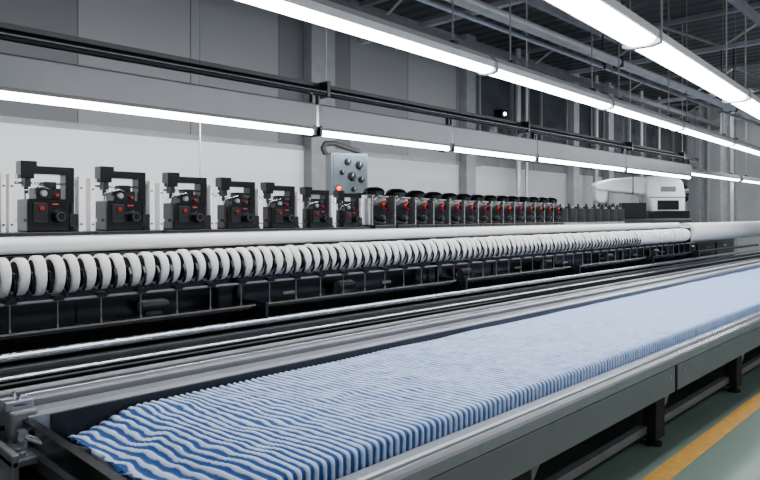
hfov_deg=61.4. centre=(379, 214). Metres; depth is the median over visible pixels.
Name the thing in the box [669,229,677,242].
ring
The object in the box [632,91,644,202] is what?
pipe
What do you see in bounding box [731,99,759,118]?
diffuser
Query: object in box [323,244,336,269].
ring
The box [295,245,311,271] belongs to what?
ring
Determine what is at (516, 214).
unit
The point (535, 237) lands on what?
ring
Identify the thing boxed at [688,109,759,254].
wall
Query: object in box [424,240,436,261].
ring
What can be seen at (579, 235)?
ring
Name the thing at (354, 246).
ring
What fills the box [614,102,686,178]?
window
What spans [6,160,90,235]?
head
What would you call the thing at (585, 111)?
window
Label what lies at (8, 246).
roller
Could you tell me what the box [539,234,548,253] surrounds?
ring
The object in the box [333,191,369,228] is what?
head
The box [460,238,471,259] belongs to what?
ring
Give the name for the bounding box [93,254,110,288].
ring
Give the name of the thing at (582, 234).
ring
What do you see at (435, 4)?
conduit pipe
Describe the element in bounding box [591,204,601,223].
thread spool
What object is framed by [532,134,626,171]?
lamp
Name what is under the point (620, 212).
thread spool
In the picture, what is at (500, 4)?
roof beam
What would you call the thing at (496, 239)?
ring
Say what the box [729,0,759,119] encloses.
lamp
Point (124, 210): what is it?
head
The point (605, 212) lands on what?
thread spool
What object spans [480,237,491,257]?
ring
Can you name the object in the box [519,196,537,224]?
unit
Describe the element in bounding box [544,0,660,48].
lamp
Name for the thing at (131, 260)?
ring
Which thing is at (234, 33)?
wall
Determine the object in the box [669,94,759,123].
roof beam
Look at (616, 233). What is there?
ring
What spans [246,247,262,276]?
ring
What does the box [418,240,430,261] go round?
ring
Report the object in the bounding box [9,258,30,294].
ring
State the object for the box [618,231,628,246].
ring
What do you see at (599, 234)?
ring
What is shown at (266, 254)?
ring
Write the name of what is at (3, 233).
head
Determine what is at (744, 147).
diffuser
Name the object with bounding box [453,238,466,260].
ring
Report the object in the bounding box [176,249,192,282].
ring
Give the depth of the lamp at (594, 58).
14.49 m
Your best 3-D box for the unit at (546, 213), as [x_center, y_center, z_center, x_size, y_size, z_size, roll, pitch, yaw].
[2.698,-0.069,10.670,0.405,0.458,0.284,0,0,44]
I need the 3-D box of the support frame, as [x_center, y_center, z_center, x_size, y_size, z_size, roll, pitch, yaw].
[2.566,1.170,9.419,0.615,1.260,16.500,0,0,44]
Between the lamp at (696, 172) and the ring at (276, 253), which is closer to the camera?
the ring at (276, 253)
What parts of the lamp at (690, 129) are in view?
suspension rod, suspension rod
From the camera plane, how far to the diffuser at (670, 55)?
5.18 m
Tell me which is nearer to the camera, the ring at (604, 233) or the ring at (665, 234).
the ring at (604, 233)
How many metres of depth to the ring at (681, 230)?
11.54 m
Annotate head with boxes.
[0,173,12,236]
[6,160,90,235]
[83,166,161,234]
[153,172,221,232]
[214,177,268,231]
[260,182,307,230]
[299,187,340,229]
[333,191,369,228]
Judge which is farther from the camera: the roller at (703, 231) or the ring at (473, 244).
the roller at (703, 231)
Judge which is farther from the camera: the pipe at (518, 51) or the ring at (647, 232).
the pipe at (518, 51)
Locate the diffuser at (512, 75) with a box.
[489,69,610,108]
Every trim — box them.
[0,116,480,166]
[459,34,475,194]
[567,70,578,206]
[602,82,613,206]
[734,112,736,255]
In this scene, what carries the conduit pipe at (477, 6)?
hanging from the roof beam at (717, 47)
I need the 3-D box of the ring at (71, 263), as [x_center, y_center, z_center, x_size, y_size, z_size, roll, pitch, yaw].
[-1.951,0.367,4.022,0.069,0.240,0.240,0,0,-43]
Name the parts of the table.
plate, polished rod, rail, leg, rail, panel, rail, leg, panel, leg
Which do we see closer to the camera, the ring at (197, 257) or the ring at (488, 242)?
the ring at (197, 257)
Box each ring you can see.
[0,257,11,298]
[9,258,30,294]
[28,255,47,295]
[45,255,65,293]
[62,254,79,292]
[77,254,96,289]
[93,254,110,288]
[108,253,125,287]
[122,253,140,285]
[137,252,154,284]
[151,251,168,283]
[165,251,180,282]
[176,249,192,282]
[189,250,205,280]
[200,249,218,280]
[213,249,228,279]
[224,248,240,277]
[234,247,252,277]
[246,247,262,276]
[256,246,272,275]
[267,246,282,274]
[277,247,292,273]
[284,245,300,273]
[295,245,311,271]
[303,244,319,272]
[315,244,328,271]
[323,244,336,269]
[331,244,345,269]
[338,242,353,269]
[347,242,361,268]
[356,242,368,267]
[363,242,375,266]
[369,242,384,266]
[378,241,391,266]
[385,241,398,265]
[392,241,404,264]
[398,240,411,264]
[406,241,417,263]
[412,241,423,262]
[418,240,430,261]
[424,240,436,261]
[429,239,442,261]
[437,239,448,260]
[442,239,454,260]
[449,239,459,259]
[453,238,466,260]
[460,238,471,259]
[465,238,476,259]
[471,238,480,257]
[474,237,486,258]
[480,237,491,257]
[486,237,496,256]
[490,236,501,256]
[494,236,505,256]
[500,236,510,255]
[504,236,515,255]
[509,235,519,255]
[515,236,523,254]
[517,235,528,254]
[521,235,532,253]
[526,235,536,253]
[532,235,544,252]
[532,236,540,252]
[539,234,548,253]
[544,235,552,252]
[545,234,556,251]
[551,234,559,252]
[554,234,563,250]
[558,234,566,250]
[560,234,570,251]
[566,233,577,250]
[567,234,573,249]
[574,233,584,249]
[574,234,580,249]
[578,233,587,249]
[583,233,590,248]
[585,232,594,249]
[592,232,603,248]
[592,233,599,248]
[600,232,609,247]
[605,232,612,247]
[610,232,617,246]
[611,231,620,246]
[615,231,623,246]
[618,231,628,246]
[624,231,631,245]
[630,230,639,245]
[637,230,646,244]
[637,231,643,244]
[642,230,650,243]
[646,230,653,243]
[648,230,655,243]
[653,230,659,243]
[654,229,662,243]
[660,230,666,242]
[663,229,672,242]
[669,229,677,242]
[677,228,684,241]
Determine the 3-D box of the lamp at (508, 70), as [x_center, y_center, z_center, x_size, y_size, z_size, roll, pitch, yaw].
[1.769,-2.458,6.466,0.186,2.485,2.492,0,0,42]
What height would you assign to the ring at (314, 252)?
0.243 m
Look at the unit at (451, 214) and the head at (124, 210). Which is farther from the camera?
the unit at (451, 214)
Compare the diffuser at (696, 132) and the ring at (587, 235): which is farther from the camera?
the diffuser at (696, 132)
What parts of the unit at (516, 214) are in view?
silver frame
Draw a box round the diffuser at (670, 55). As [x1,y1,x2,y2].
[636,41,746,101]
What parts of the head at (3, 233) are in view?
plate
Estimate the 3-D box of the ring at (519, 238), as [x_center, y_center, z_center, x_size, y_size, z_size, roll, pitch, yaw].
[1.629,0.365,7.716,0.228,0.228,0.083,0,0,40]
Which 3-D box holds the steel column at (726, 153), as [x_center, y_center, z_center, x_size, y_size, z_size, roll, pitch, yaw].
[9.897,-0.950,18.260,0.440,5.500,0.440,0,0,44]
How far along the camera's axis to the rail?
5.44 m
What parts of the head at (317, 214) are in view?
arm, plate, plate, motor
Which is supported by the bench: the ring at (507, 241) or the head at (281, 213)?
the head at (281, 213)
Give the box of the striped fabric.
[67,268,759,479]
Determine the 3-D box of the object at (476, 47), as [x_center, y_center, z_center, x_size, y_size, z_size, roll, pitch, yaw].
[2.220,-2.930,11.774,0.080,0.100,28.000,0,0,44]
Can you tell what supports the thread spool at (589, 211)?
on the bench
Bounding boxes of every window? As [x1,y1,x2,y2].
[476,72,567,165]
[579,102,604,169]
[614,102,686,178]
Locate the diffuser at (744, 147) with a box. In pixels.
[732,144,759,155]
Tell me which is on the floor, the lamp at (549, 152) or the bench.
the bench
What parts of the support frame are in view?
access panel, access panel, drive motor, access panel, panel handle, drive motor, access panel, access panel, drive motor, access panel, drive motor, access panel, access panel, drive motor, access panel, drive motor, access panel, access panel, access panel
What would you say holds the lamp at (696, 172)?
hanging from the ceiling
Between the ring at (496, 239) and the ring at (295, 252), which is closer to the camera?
the ring at (295, 252)
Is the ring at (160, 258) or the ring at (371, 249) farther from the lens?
the ring at (371, 249)
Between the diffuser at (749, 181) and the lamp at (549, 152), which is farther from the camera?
the diffuser at (749, 181)
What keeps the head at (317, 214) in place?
on the bench
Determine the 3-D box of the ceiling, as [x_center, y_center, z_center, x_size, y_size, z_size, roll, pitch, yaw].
[5.164,-3.750,8.921,11.000,0.100,28.000,0,0,44]
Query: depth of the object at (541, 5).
9.33 m
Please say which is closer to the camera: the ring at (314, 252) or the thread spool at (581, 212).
the ring at (314, 252)
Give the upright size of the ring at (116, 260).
0.227 m
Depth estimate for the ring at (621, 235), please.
9.66 m
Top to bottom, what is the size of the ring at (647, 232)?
0.230 m
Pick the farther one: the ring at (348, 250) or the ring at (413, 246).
the ring at (413, 246)
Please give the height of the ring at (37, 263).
0.244 m
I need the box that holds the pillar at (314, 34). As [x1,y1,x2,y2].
[304,21,334,208]
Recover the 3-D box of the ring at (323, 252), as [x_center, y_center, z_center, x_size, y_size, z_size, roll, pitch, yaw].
[-0.531,0.368,5.487,0.071,0.234,0.234,0,0,-42]
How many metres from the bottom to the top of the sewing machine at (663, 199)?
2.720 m
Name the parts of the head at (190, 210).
plate, arm, plate, motor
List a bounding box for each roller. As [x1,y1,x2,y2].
[0,223,680,254]
[675,221,759,263]
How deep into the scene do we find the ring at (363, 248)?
5.76 m
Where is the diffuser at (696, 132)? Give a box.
[678,128,732,145]
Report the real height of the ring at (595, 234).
0.230 m
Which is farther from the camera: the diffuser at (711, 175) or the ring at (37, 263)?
the diffuser at (711, 175)
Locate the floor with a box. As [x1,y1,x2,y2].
[533,345,759,479]
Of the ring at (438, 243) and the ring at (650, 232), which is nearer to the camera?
the ring at (438, 243)
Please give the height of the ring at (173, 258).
0.222 m
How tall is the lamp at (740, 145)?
2.485 m
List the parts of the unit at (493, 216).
silver frame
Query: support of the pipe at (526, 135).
attached to the wall at (234, 33)
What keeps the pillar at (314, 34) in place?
attached to the wall at (234, 33)
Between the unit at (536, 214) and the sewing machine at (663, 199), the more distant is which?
the sewing machine at (663, 199)
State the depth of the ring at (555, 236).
8.26 m
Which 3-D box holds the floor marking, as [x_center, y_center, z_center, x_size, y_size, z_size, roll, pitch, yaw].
[5.753,1.798,8.350,0.140,0.004,28.000,0,0,44]
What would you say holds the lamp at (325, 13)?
hanging from the ceiling
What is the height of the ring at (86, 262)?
0.230 m
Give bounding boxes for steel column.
[699,103,710,222]
[720,98,733,221]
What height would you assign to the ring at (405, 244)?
0.241 m
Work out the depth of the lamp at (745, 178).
17.18 m
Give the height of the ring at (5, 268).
0.240 m
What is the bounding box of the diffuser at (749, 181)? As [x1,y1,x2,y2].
[742,180,759,183]
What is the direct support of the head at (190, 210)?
on the bench
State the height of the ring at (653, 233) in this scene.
0.237 m
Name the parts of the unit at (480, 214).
silver frame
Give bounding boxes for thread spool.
[558,203,567,223]
[565,204,576,223]
[574,204,585,223]
[583,204,593,223]
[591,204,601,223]
[599,205,609,222]
[607,205,616,222]
[614,205,624,222]
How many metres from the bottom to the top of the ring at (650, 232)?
0.234 m
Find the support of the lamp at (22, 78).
hanging from the rail
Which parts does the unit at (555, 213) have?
silver frame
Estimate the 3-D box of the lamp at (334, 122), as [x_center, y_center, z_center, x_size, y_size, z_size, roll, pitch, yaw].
[0.056,-0.900,6.421,0.223,0.400,1.900,0,0,44]
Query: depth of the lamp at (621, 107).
8.19 m
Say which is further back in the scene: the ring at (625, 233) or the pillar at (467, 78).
the pillar at (467, 78)
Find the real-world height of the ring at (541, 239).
0.237 m
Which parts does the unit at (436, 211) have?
silver frame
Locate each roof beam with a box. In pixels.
[359,0,522,44]
[511,1,759,84]
[611,61,759,105]
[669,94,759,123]
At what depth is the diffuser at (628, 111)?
8.20 m
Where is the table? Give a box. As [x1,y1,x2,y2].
[0,259,759,479]
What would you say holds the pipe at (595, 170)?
attached to the wall at (234, 33)
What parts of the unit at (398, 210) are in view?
silver frame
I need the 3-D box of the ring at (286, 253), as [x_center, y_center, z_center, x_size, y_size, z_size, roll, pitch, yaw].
[-0.799,0.369,5.210,0.223,0.224,0.081,0,0,42]
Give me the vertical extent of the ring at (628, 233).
0.242 m
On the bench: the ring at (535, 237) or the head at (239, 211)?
the head at (239, 211)
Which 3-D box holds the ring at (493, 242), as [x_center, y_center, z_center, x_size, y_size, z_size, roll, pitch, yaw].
[1.224,0.367,7.298,0.234,0.233,0.070,0,0,39]
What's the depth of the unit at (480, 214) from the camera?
9.22 m
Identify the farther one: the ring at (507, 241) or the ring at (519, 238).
the ring at (519, 238)
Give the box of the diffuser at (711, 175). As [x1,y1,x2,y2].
[692,173,739,180]
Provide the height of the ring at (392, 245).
0.233 m
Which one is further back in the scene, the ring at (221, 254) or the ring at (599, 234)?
the ring at (599, 234)
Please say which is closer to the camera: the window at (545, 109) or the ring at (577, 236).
the ring at (577, 236)
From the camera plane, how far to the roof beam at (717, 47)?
11.96 m
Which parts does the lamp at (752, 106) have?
suspension rod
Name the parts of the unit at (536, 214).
silver frame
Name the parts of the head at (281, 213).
arm, plate, plate, motor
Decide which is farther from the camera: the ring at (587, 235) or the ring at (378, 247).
the ring at (587, 235)
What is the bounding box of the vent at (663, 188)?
[661,186,675,191]
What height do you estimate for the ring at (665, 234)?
0.229 m
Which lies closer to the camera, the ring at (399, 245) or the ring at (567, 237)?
the ring at (399, 245)
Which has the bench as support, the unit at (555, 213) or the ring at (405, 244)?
the unit at (555, 213)
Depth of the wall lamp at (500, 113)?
13.93 m
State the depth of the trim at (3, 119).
8.61 m
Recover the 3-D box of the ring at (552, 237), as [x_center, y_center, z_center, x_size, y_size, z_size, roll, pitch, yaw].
[2.170,0.366,8.274,0.239,0.238,0.070,0,0,42]
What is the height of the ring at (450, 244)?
0.228 m
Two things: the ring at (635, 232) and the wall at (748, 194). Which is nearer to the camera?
the ring at (635, 232)
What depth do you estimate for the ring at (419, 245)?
6.33 m
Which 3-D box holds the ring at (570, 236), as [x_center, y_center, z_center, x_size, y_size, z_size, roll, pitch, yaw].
[2.503,0.368,8.618,0.083,0.228,0.227,0,0,-41]
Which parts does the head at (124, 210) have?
cross rod, plate, arm, plate, motor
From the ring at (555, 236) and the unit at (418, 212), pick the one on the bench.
the unit at (418, 212)
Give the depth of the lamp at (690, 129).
10.17 m
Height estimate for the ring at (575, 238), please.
0.243 m
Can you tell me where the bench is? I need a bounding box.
[0,223,644,256]
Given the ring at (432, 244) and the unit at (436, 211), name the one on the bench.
the unit at (436, 211)
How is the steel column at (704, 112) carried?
on the floor
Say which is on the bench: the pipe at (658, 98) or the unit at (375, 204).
the unit at (375, 204)
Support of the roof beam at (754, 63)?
attached to the ceiling
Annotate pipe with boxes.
[416,0,759,126]
[444,0,759,121]
[507,48,522,196]
[521,54,529,196]
[586,75,599,206]
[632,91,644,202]
[650,97,661,159]
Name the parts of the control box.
arm, knob, panel, knob, knob, knob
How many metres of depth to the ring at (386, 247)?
5.97 m
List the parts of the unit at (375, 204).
silver frame, knob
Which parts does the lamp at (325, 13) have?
suspension rod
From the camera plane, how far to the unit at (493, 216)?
9.46 m
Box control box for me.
[320,141,367,204]
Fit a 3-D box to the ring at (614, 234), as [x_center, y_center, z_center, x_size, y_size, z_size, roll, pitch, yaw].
[3.452,0.368,9.598,0.072,0.232,0.232,0,0,-42]
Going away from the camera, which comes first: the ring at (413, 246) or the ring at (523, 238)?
the ring at (413, 246)
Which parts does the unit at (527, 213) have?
silver frame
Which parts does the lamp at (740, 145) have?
suspension rod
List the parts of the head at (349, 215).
arm, plate, plate, motor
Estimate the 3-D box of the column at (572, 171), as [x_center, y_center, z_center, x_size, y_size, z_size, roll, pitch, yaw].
[4.974,-0.950,16.485,0.200,5.500,0.300,0,0,44]
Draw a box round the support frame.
[0,239,733,367]
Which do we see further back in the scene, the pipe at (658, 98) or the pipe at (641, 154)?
the pipe at (658, 98)
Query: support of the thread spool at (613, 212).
on the bench
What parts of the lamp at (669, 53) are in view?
suspension rod, suspension rod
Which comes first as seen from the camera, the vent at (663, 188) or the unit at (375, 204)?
the unit at (375, 204)
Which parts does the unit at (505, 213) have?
silver frame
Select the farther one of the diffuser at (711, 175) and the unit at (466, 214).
the diffuser at (711, 175)
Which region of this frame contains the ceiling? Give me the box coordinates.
[354,0,759,110]
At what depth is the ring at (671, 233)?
11.12 m
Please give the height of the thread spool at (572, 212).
0.360 m
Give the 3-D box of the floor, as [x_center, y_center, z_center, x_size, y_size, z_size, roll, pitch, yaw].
[5.164,1.850,8.921,11.000,0.100,28.000,0,0,44]
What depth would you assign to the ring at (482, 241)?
7.08 m
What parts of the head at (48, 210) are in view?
plate, cross rod, arm, plate, motor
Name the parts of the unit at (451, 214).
silver frame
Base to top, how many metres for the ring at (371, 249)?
0.230 m
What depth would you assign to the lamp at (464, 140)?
7.61 m
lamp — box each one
[0,52,316,136]
[237,0,496,74]
[308,96,452,151]
[441,119,537,161]
[483,0,613,109]
[494,109,506,118]
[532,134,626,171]
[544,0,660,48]
[573,50,573,144]
[594,58,594,148]
[607,0,683,130]
[624,0,750,102]
[624,149,691,178]
[674,0,734,146]
[692,167,740,180]
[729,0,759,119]
[730,13,759,155]
[737,175,759,183]
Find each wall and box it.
[0,0,687,231]
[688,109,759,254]
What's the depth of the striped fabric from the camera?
3.54 m
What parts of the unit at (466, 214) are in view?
silver frame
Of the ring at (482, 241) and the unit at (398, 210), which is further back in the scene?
the unit at (398, 210)
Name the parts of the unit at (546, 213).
silver frame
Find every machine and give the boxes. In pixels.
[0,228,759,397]
[590,175,691,229]
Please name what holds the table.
on the floor
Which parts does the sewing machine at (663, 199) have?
arm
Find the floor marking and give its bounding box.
[641,392,759,479]
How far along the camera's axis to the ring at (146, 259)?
4.31 m
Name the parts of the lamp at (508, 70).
suspension rod, suspension rod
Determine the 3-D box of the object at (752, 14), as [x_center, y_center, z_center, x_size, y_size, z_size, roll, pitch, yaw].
[5.092,-2.930,8.991,0.080,0.100,28.000,0,0,44]
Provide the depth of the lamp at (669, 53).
5.19 m
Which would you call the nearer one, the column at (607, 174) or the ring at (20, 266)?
the ring at (20, 266)
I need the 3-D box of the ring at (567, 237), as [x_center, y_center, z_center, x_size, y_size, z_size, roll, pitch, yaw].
[2.435,0.369,8.548,0.242,0.243,0.077,0,0,41]
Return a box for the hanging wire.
[199,0,200,177]
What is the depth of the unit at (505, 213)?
9.68 m
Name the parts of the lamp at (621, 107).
suspension rod, suspension rod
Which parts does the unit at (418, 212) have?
silver frame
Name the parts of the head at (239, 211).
arm, plate, plate, motor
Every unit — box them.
[354,187,395,228]
[384,189,416,227]
[406,190,435,227]
[425,192,451,226]
[442,193,466,226]
[457,194,479,226]
[471,194,492,225]
[484,195,505,225]
[496,195,516,225]
[507,196,527,224]
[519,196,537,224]
[529,197,546,224]
[538,197,555,224]
[547,197,563,224]
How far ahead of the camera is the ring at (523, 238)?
7.71 m
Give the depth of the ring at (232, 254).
4.80 m
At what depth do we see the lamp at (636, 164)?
11.25 m
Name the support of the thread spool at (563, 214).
on the bench
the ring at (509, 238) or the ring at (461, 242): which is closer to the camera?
the ring at (461, 242)
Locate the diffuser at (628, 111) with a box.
[607,106,681,129]
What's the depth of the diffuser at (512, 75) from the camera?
6.28 m
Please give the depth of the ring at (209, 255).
4.66 m
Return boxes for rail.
[0,0,698,161]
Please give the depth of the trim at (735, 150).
21.63 m

